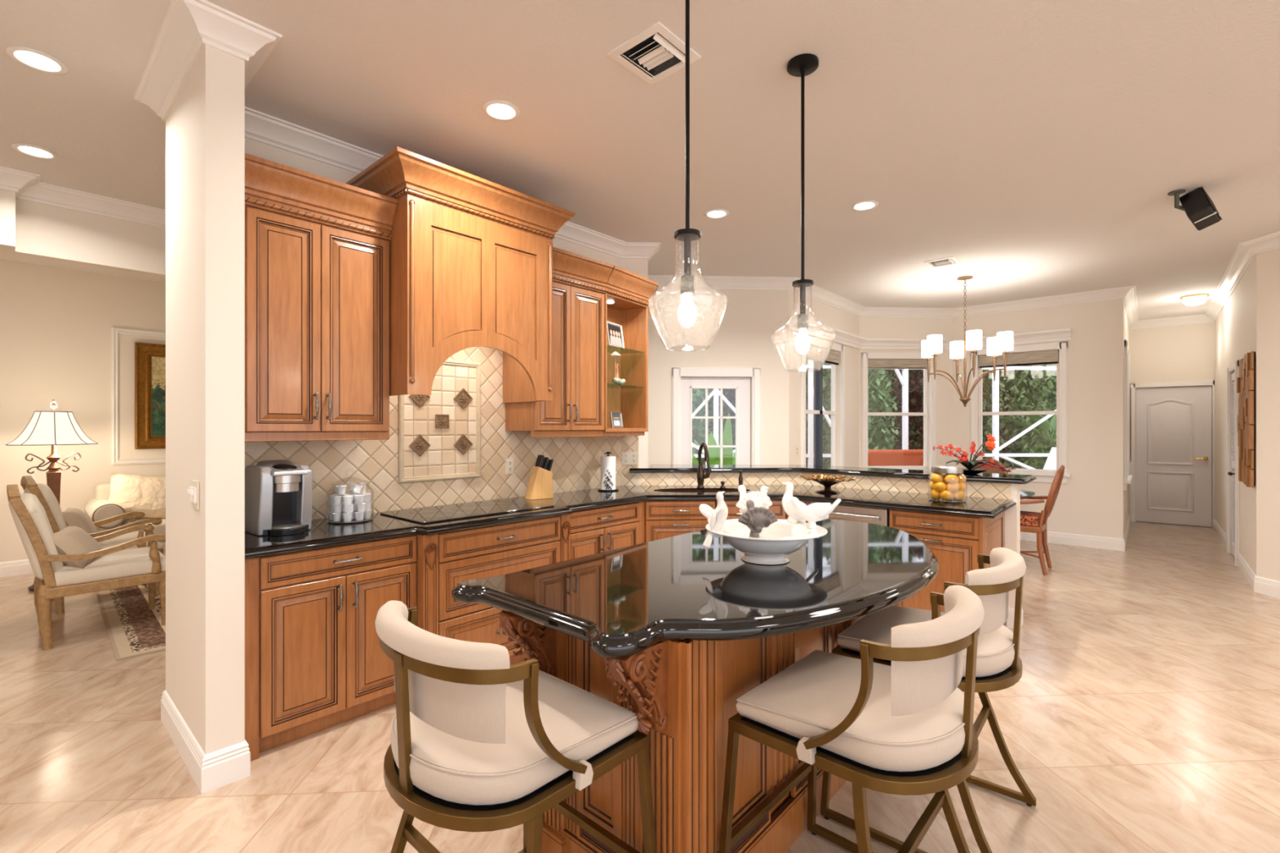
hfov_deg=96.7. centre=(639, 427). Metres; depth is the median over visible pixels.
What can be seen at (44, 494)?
armchair
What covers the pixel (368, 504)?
pod
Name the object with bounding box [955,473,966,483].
lemon
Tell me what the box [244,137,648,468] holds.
wall
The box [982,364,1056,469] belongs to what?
tree
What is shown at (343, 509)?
pod
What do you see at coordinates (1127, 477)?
window
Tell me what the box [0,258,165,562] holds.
wall
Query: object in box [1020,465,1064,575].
dining chair
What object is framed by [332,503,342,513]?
pod
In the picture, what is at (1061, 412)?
window
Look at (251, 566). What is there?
filler panel
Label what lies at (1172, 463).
door
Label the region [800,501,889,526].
dishwasher
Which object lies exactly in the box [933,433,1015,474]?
orchid arrangement
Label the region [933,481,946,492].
lemon
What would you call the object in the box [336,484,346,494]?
pod
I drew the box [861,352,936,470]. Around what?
window
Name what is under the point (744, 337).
wall
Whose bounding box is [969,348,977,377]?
candle holder
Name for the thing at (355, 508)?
pod
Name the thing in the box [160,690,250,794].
baseboard
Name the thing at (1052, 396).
shrub
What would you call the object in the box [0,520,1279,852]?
floor
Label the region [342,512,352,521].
pod
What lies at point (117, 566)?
armchair
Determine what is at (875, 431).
shrub
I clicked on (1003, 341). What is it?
chandelier
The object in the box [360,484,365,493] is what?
pod
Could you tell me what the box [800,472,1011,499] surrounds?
backsplash
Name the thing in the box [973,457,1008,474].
dining chair
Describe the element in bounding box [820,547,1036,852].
counter stool
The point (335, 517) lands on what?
pod
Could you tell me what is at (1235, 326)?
wall
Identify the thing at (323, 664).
base cabinet
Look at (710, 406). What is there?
shrub
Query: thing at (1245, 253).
trim
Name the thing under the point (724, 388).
tree
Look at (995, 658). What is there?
seat cushion
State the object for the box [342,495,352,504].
pod
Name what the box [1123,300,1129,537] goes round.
wall
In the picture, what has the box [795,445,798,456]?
power outlet
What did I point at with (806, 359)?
tree
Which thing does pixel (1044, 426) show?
palm
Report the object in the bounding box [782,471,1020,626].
wall
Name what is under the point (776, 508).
base cabinet
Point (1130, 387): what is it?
framed print
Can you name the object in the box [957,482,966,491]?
lemon
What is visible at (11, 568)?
baseboard
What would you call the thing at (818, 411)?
window
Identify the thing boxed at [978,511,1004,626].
end panel
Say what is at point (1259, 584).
baseboard
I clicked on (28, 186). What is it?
trim
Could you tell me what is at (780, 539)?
pedestal bowl
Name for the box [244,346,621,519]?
backsplash
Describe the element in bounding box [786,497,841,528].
bird figurine
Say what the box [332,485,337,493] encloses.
pod
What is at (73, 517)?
lumbar pillow
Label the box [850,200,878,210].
recessed light
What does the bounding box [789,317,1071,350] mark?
trim
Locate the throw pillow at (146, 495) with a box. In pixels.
[108,472,165,518]
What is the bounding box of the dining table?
[1020,488,1035,499]
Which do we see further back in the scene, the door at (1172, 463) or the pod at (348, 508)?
the door at (1172, 463)
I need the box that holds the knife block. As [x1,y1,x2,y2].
[524,454,553,500]
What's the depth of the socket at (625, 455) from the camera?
5.05 m
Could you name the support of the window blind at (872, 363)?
attached to the window at (864, 356)
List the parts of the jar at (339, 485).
lid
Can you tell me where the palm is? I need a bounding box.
[988,407,1056,440]
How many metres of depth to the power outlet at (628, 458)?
5.05 m
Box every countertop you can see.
[244,484,1016,559]
[451,519,938,657]
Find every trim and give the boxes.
[0,165,165,228]
[111,326,165,465]
[133,0,661,261]
[648,231,1279,329]
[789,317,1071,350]
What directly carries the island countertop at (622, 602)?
on the kitchen island
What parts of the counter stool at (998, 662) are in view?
leg, seat frame, arm, leg, arm, rail, leg, post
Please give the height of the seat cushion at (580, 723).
0.095 m
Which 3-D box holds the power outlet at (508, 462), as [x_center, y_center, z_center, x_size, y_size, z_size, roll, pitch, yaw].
[-0.953,0.280,4.165,0.010,0.115,0.070,0,0,42]
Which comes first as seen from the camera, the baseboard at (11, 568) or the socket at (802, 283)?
the socket at (802, 283)
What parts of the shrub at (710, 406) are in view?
stem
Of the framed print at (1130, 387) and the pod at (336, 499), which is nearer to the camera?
the pod at (336, 499)
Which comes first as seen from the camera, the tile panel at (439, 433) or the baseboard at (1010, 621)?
the tile panel at (439, 433)
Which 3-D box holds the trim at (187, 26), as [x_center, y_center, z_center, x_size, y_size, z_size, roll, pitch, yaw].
[-0.903,-1.565,3.768,1.045,0.110,3.568,0,0,42]
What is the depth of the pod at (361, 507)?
3.09 m
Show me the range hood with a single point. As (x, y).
(471, 255)
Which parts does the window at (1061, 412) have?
frame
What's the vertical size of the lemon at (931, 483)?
0.074 m
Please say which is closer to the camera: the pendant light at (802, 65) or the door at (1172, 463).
the pendant light at (802, 65)
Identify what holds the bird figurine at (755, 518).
on the pedestal bowl at (780, 539)
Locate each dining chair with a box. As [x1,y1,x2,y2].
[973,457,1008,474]
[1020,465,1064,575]
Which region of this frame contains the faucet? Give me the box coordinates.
[697,442,711,488]
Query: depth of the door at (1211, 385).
8.54 m
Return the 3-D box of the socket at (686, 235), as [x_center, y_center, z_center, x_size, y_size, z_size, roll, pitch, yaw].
[0.162,-0.564,1.936,0.092,0.223,0.092,0,0,42]
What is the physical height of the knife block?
0.316 m
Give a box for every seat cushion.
[120,517,165,534]
[391,671,638,805]
[736,650,964,772]
[837,605,1014,677]
[1020,511,1040,527]
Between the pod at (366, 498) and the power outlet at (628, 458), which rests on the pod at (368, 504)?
the pod at (366, 498)
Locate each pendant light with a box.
[647,0,728,351]
[771,53,835,372]
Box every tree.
[693,388,735,464]
[805,359,830,463]
[826,368,922,452]
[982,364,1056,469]
[982,370,1024,460]
[1006,364,1053,466]
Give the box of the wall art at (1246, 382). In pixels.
[1236,351,1255,487]
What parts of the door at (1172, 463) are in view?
handle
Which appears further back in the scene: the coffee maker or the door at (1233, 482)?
the door at (1233, 482)
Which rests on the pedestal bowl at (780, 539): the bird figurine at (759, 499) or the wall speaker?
the bird figurine at (759, 499)
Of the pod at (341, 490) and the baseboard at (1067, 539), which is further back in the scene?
the baseboard at (1067, 539)
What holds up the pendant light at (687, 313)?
hanging from the ceiling
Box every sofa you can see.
[84,482,165,555]
[867,449,923,466]
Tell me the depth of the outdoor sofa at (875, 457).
8.75 m
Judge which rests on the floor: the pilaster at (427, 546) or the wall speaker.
the pilaster at (427, 546)
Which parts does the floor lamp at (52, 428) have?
shade trim, lamp shade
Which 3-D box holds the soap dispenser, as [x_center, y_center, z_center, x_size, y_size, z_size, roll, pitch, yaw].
[0.862,0.436,4.852,0.044,0.153,0.067,0,0,-3]
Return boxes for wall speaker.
[1168,186,1222,230]
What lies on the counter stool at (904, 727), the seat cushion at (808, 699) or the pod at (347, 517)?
the seat cushion at (808, 699)
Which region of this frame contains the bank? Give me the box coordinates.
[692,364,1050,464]
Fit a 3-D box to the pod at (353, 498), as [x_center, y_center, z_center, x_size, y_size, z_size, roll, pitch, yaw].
[-1.577,0.389,3.160,0.051,0.044,0.051,0,0,42]
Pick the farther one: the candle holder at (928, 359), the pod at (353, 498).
the candle holder at (928, 359)
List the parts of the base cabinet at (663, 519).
door, drawer, handle, handle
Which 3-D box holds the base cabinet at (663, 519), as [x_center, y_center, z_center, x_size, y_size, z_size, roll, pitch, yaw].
[0.298,0.994,4.581,0.540,0.872,0.564,0,0,-3]
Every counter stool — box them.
[374,600,657,852]
[718,585,984,852]
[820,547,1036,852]
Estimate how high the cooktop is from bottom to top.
0.010 m
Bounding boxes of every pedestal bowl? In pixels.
[705,519,827,564]
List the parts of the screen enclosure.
post, post, rail, post, rail, post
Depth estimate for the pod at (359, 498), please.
3.08 m
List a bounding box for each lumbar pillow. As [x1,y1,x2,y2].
[52,526,102,568]
[62,507,97,533]
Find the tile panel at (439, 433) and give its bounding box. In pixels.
[398,359,480,483]
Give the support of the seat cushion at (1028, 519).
on the dining chair at (1030, 522)
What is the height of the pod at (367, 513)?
0.044 m
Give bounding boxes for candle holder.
[924,356,932,382]
[931,351,938,379]
[953,357,960,382]
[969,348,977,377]
[991,354,998,381]
[1000,349,1008,377]
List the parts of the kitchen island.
fluted post, panel, fluted post, corner post, panel, panel, panel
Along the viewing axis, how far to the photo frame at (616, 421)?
4.65 m
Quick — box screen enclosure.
[692,359,1056,469]
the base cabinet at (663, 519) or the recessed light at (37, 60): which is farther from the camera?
the base cabinet at (663, 519)
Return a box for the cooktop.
[380,498,554,524]
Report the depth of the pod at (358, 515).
3.08 m
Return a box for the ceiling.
[0,0,1279,319]
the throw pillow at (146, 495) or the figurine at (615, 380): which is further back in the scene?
the throw pillow at (146, 495)
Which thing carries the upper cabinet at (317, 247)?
attached to the wall at (637, 266)
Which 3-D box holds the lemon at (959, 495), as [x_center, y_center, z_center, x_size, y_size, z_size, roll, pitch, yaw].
[2.198,0.466,3.930,0.086,0.074,0.080,0,0,7]
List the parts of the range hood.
recessed panel, crown, panel, rope trim, panel, recessed panel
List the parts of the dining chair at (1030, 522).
arm, seat frame, arm, leg, leg, frame, panel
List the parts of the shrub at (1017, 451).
stem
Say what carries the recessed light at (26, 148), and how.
in the ceiling
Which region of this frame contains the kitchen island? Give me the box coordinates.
[498,610,864,852]
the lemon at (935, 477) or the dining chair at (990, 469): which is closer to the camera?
the lemon at (935, 477)
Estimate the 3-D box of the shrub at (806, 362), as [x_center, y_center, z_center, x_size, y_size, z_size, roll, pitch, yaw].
[4.383,-0.253,15.107,1.965,3.448,1.991,0,0,16]
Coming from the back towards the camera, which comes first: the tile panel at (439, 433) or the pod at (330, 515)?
the tile panel at (439, 433)
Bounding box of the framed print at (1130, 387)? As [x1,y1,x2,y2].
[1129,386,1131,462]
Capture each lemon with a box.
[928,481,934,489]
[930,472,943,483]
[930,488,940,499]
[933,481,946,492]
[938,489,953,501]
[944,474,958,484]
[946,483,960,493]
[953,490,964,500]
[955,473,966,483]
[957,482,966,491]
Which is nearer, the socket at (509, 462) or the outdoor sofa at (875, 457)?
the socket at (509, 462)
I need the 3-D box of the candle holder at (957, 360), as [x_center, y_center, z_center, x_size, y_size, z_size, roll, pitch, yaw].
[3.607,-0.660,6.470,0.071,0.300,0.072,0,0,42]
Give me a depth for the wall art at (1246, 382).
5.09 m
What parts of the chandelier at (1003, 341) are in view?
lamp shade, lamp shade, arm, arm, lamp shade, arm, stem, chain, arm, lamp shade, arm, arm, lamp shade, lamp shade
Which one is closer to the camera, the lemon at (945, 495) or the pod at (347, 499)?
the pod at (347, 499)
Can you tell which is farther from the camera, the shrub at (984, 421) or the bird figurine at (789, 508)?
the shrub at (984, 421)
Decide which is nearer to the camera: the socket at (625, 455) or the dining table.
the socket at (625, 455)
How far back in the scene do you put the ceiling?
2.96 m
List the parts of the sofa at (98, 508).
arm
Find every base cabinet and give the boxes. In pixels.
[258,534,416,752]
[438,515,560,664]
[569,502,639,559]
[644,500,715,542]
[715,500,785,519]
[888,509,978,612]
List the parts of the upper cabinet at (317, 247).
door, handle, light rail, rope trim, crown, handle, door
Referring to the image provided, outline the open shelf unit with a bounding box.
[603,265,658,435]
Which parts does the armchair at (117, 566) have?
crest rail, backrest, leg, rail, leg, arm, rail, seat, arm, leg, leg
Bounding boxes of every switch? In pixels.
[187,480,199,510]
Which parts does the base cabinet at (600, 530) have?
door, handle, drawer, handle, handle, door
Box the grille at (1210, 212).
[1201,186,1222,220]
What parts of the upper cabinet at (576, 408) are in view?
door, light rail, handle, handle, rope trim, crown, door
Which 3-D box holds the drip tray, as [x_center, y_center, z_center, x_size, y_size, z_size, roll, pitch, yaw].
[-1.717,0.477,2.768,0.124,0.008,0.124,0,0,39]
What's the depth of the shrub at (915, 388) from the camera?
12.98 m
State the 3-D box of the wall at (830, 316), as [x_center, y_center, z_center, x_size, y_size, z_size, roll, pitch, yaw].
[2.257,-0.095,7.010,0.120,3.050,2.020,0,0,42]
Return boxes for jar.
[325,468,373,523]
[928,463,967,502]
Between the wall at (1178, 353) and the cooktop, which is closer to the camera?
the cooktop
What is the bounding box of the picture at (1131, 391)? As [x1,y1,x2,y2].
[1130,391,1131,457]
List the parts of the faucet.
lever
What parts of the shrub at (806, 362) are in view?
stem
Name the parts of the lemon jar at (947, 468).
lid, glass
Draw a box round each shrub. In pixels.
[692,388,713,464]
[692,388,735,464]
[711,388,735,453]
[805,359,831,466]
[822,362,900,466]
[867,368,923,449]
[888,369,983,458]
[982,375,1012,461]
[1006,364,1056,469]
[1033,363,1056,467]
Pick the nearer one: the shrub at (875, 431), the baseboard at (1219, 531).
the baseboard at (1219, 531)
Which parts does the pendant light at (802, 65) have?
rod, bulb, lamp shade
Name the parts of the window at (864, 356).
frame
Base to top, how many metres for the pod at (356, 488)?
0.056 m
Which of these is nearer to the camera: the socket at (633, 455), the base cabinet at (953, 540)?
the base cabinet at (953, 540)
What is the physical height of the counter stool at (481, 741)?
0.978 m
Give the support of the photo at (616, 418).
attached to the photo frame at (616, 421)
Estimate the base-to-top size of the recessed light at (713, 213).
0.008 m
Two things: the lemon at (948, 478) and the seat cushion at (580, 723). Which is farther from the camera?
the lemon at (948, 478)
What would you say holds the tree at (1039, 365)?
on the pool deck
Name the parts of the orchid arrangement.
dish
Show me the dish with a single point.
(826, 481)
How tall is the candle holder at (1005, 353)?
0.300 m
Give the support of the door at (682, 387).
attached to the wall at (744, 337)
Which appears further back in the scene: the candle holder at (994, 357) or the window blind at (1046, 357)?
the window blind at (1046, 357)
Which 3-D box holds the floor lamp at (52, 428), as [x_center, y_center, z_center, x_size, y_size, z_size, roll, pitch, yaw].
[-5.279,0.589,5.122,0.582,1.682,0.581,0,0,42]
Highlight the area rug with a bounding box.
[95,583,165,661]
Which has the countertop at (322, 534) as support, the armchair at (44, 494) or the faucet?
the faucet
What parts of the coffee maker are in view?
lid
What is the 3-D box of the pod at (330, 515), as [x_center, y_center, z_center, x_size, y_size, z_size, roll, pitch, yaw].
[-1.675,0.480,3.099,0.051,0.044,0.051,0,0,42]
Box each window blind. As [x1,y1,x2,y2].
[805,345,839,364]
[867,359,927,368]
[978,349,1058,368]
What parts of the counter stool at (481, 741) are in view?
leg, post, arm, rail, seat frame, leg, leg, arm, leg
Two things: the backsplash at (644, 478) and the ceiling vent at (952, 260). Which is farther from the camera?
the ceiling vent at (952, 260)
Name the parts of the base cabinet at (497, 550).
drawer, drawer, drawer, handle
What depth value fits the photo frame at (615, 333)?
4.68 m
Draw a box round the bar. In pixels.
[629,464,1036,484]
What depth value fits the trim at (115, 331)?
6.05 m
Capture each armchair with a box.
[6,484,165,650]
[20,475,164,614]
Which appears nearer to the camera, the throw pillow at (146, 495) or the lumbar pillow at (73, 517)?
the lumbar pillow at (73, 517)
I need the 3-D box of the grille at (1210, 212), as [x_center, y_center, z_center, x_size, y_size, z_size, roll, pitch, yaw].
[3.830,-1.506,3.812,0.234,0.234,0.075,0,0,-28]
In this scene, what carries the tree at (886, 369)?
on the pool deck
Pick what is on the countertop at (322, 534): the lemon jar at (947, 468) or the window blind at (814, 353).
the lemon jar at (947, 468)
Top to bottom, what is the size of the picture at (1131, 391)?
0.950 m
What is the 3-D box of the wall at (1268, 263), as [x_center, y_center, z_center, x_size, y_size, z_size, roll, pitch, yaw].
[5.574,-0.095,2.328,0.120,3.050,5.266,0,0,-3]
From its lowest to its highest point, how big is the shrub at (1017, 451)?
3.942 m
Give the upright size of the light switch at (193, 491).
0.115 m
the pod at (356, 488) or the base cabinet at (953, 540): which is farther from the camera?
the base cabinet at (953, 540)
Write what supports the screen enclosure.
on the pool deck
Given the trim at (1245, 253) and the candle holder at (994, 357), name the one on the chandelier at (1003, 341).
the candle holder at (994, 357)
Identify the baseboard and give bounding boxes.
[0,559,33,577]
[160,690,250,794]
[1006,607,1022,628]
[1020,511,1130,551]
[1213,518,1226,549]
[1237,552,1279,598]
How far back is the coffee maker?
2.76 m
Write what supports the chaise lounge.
on the pool deck
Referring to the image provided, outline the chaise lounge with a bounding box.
[1043,447,1056,470]
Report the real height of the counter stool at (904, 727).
0.978 m
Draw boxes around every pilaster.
[415,533,438,635]
[559,514,570,561]
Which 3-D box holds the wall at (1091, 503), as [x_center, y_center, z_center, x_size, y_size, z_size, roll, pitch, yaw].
[4.991,-0.095,7.248,1.780,3.050,0.120,0,0,42]
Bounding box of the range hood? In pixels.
[346,146,575,403]
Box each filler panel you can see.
[244,557,258,761]
[637,501,644,543]
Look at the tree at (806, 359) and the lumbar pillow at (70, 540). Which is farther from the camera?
the tree at (806, 359)
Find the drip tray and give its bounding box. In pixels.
[271,523,302,528]
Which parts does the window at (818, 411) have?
frame, frame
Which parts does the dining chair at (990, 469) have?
panel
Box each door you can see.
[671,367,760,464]
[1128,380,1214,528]
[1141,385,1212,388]
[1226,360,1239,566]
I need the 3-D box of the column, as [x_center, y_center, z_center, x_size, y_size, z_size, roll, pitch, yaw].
[-1.978,-0.095,2.567,0.830,3.050,0.130,0,0,42]
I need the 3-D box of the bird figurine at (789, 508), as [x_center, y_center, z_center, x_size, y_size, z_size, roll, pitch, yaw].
[0.662,0.338,2.351,0.146,0.228,0.089,0,0,20]
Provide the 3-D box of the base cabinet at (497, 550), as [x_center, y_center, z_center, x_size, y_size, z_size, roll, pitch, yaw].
[-1.010,0.994,3.525,0.694,0.872,0.841,0,0,42]
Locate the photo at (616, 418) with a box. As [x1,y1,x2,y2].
[612,413,621,426]
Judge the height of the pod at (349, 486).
0.056 m
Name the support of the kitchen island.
on the floor
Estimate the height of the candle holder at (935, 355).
0.300 m
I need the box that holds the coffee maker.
[244,459,312,536]
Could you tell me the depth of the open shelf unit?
4.92 m
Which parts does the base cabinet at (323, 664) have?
door, drawer, handle, handle, handle, door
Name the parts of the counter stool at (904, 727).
leg, leg, arm, seat frame, leg, rail, arm, leg, post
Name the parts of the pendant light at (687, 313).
rod, lamp shade, bulb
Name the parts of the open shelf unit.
glass shelf, light rail, rope trim, crown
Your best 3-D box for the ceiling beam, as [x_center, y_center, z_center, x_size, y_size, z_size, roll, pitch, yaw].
[-4.323,-1.390,3.530,0.350,0.460,6.500,0,0,42]
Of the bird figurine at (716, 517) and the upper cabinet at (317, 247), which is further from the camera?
the upper cabinet at (317, 247)
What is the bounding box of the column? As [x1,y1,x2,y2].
[165,44,244,754]
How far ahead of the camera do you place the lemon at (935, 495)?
3.97 m
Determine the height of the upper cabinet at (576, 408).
1.310 m
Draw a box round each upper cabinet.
[244,153,398,441]
[505,246,613,437]
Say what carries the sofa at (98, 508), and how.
on the area rug
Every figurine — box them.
[609,351,625,384]
[698,491,728,548]
[735,484,772,512]
[736,485,768,515]
[737,499,777,537]
[782,481,817,538]
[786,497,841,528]
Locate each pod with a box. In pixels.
[327,494,337,503]
[327,511,333,520]
[328,503,333,511]
[331,495,342,504]
[331,512,342,521]
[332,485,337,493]
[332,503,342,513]
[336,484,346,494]
[341,502,345,511]
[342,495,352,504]
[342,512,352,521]
[343,503,354,513]
[347,482,356,492]
[351,493,360,502]
[351,502,357,511]
[352,484,362,493]
[354,494,364,503]
[354,511,364,520]
[355,502,366,511]
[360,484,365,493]
[361,493,371,502]
[363,510,372,519]
[364,501,371,510]
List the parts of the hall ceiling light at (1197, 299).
lamp shade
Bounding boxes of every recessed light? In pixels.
[5,45,67,73]
[11,142,58,159]
[482,99,519,120]
[704,208,728,218]
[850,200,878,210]
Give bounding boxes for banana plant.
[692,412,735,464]
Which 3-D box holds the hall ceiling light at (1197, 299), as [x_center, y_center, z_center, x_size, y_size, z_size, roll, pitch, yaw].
[6.812,-1.560,6.988,0.260,0.119,0.260,0,0,42]
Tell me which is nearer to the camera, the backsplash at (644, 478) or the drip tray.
the drip tray
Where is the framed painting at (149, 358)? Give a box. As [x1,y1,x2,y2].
[134,342,165,448]
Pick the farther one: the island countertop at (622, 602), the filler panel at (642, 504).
the filler panel at (642, 504)
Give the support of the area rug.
on the floor
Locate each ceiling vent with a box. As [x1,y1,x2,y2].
[607,21,701,84]
[924,256,960,267]
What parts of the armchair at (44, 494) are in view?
crest rail, backrest, leg, arm, arm, seat, leg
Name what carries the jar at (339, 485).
on the countertop at (322, 534)
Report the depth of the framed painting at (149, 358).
6.24 m
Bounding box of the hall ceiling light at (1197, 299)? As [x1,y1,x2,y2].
[1179,293,1209,306]
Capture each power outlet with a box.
[505,457,513,474]
[622,452,637,464]
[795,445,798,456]
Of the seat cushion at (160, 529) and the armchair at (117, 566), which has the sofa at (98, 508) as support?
the seat cushion at (160, 529)
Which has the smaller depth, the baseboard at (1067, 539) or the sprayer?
the sprayer
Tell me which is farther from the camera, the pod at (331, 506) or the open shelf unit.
the open shelf unit
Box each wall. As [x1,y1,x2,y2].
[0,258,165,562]
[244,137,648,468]
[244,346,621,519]
[648,288,789,466]
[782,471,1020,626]
[789,289,858,466]
[858,316,952,469]
[952,297,1123,538]
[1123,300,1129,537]
[1129,321,1214,388]
[1214,255,1256,574]
[1256,248,1279,581]
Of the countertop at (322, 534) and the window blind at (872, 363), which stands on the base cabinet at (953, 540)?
the countertop at (322, 534)
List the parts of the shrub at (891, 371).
stem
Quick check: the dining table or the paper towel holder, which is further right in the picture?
the dining table
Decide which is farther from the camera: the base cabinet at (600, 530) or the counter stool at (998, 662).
the base cabinet at (600, 530)
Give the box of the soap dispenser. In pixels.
[738,470,742,485]
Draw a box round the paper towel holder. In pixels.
[597,451,618,491]
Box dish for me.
[800,473,855,493]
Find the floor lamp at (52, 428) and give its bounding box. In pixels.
[5,400,97,591]
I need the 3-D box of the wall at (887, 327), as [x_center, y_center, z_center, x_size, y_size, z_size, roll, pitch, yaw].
[3.643,-0.095,7.820,1.345,3.050,0.120,0,0,-3]
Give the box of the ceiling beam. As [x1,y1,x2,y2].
[0,188,165,279]
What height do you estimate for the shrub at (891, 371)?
4.075 m
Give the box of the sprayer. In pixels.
[720,480,725,488]
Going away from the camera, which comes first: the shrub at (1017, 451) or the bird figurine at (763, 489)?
the bird figurine at (763, 489)
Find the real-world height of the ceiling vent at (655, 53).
0.019 m
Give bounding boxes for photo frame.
[607,321,624,350]
[609,411,623,427]
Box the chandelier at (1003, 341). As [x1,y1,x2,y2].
[921,275,1013,406]
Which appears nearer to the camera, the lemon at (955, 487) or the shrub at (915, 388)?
the lemon at (955, 487)
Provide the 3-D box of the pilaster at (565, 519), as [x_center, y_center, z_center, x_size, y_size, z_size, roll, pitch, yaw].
[-0.698,0.994,3.860,0.613,0.872,0.072,0,0,42]
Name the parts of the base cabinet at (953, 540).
handle, handle, drawer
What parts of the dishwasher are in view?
handle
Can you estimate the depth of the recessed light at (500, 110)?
2.90 m
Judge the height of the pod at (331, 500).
0.044 m
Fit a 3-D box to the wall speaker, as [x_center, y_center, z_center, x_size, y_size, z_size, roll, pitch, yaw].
[3.785,-1.486,3.876,0.252,0.273,0.233,0,0,-29]
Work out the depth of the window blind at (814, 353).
6.87 m
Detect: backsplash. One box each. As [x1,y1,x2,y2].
[621,435,800,485]
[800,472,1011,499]
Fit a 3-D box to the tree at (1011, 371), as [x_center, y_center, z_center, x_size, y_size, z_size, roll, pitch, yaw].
[13.020,-1.417,21.693,4.303,5.920,4.115,0,0,42]
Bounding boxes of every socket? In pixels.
[508,461,511,471]
[624,453,627,462]
[631,453,635,462]
[674,228,701,296]
[791,278,813,329]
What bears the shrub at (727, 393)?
on the pool deck
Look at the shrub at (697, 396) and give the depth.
12.46 m
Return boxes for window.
[800,336,844,466]
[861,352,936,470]
[970,341,1071,483]
[1124,339,1132,490]

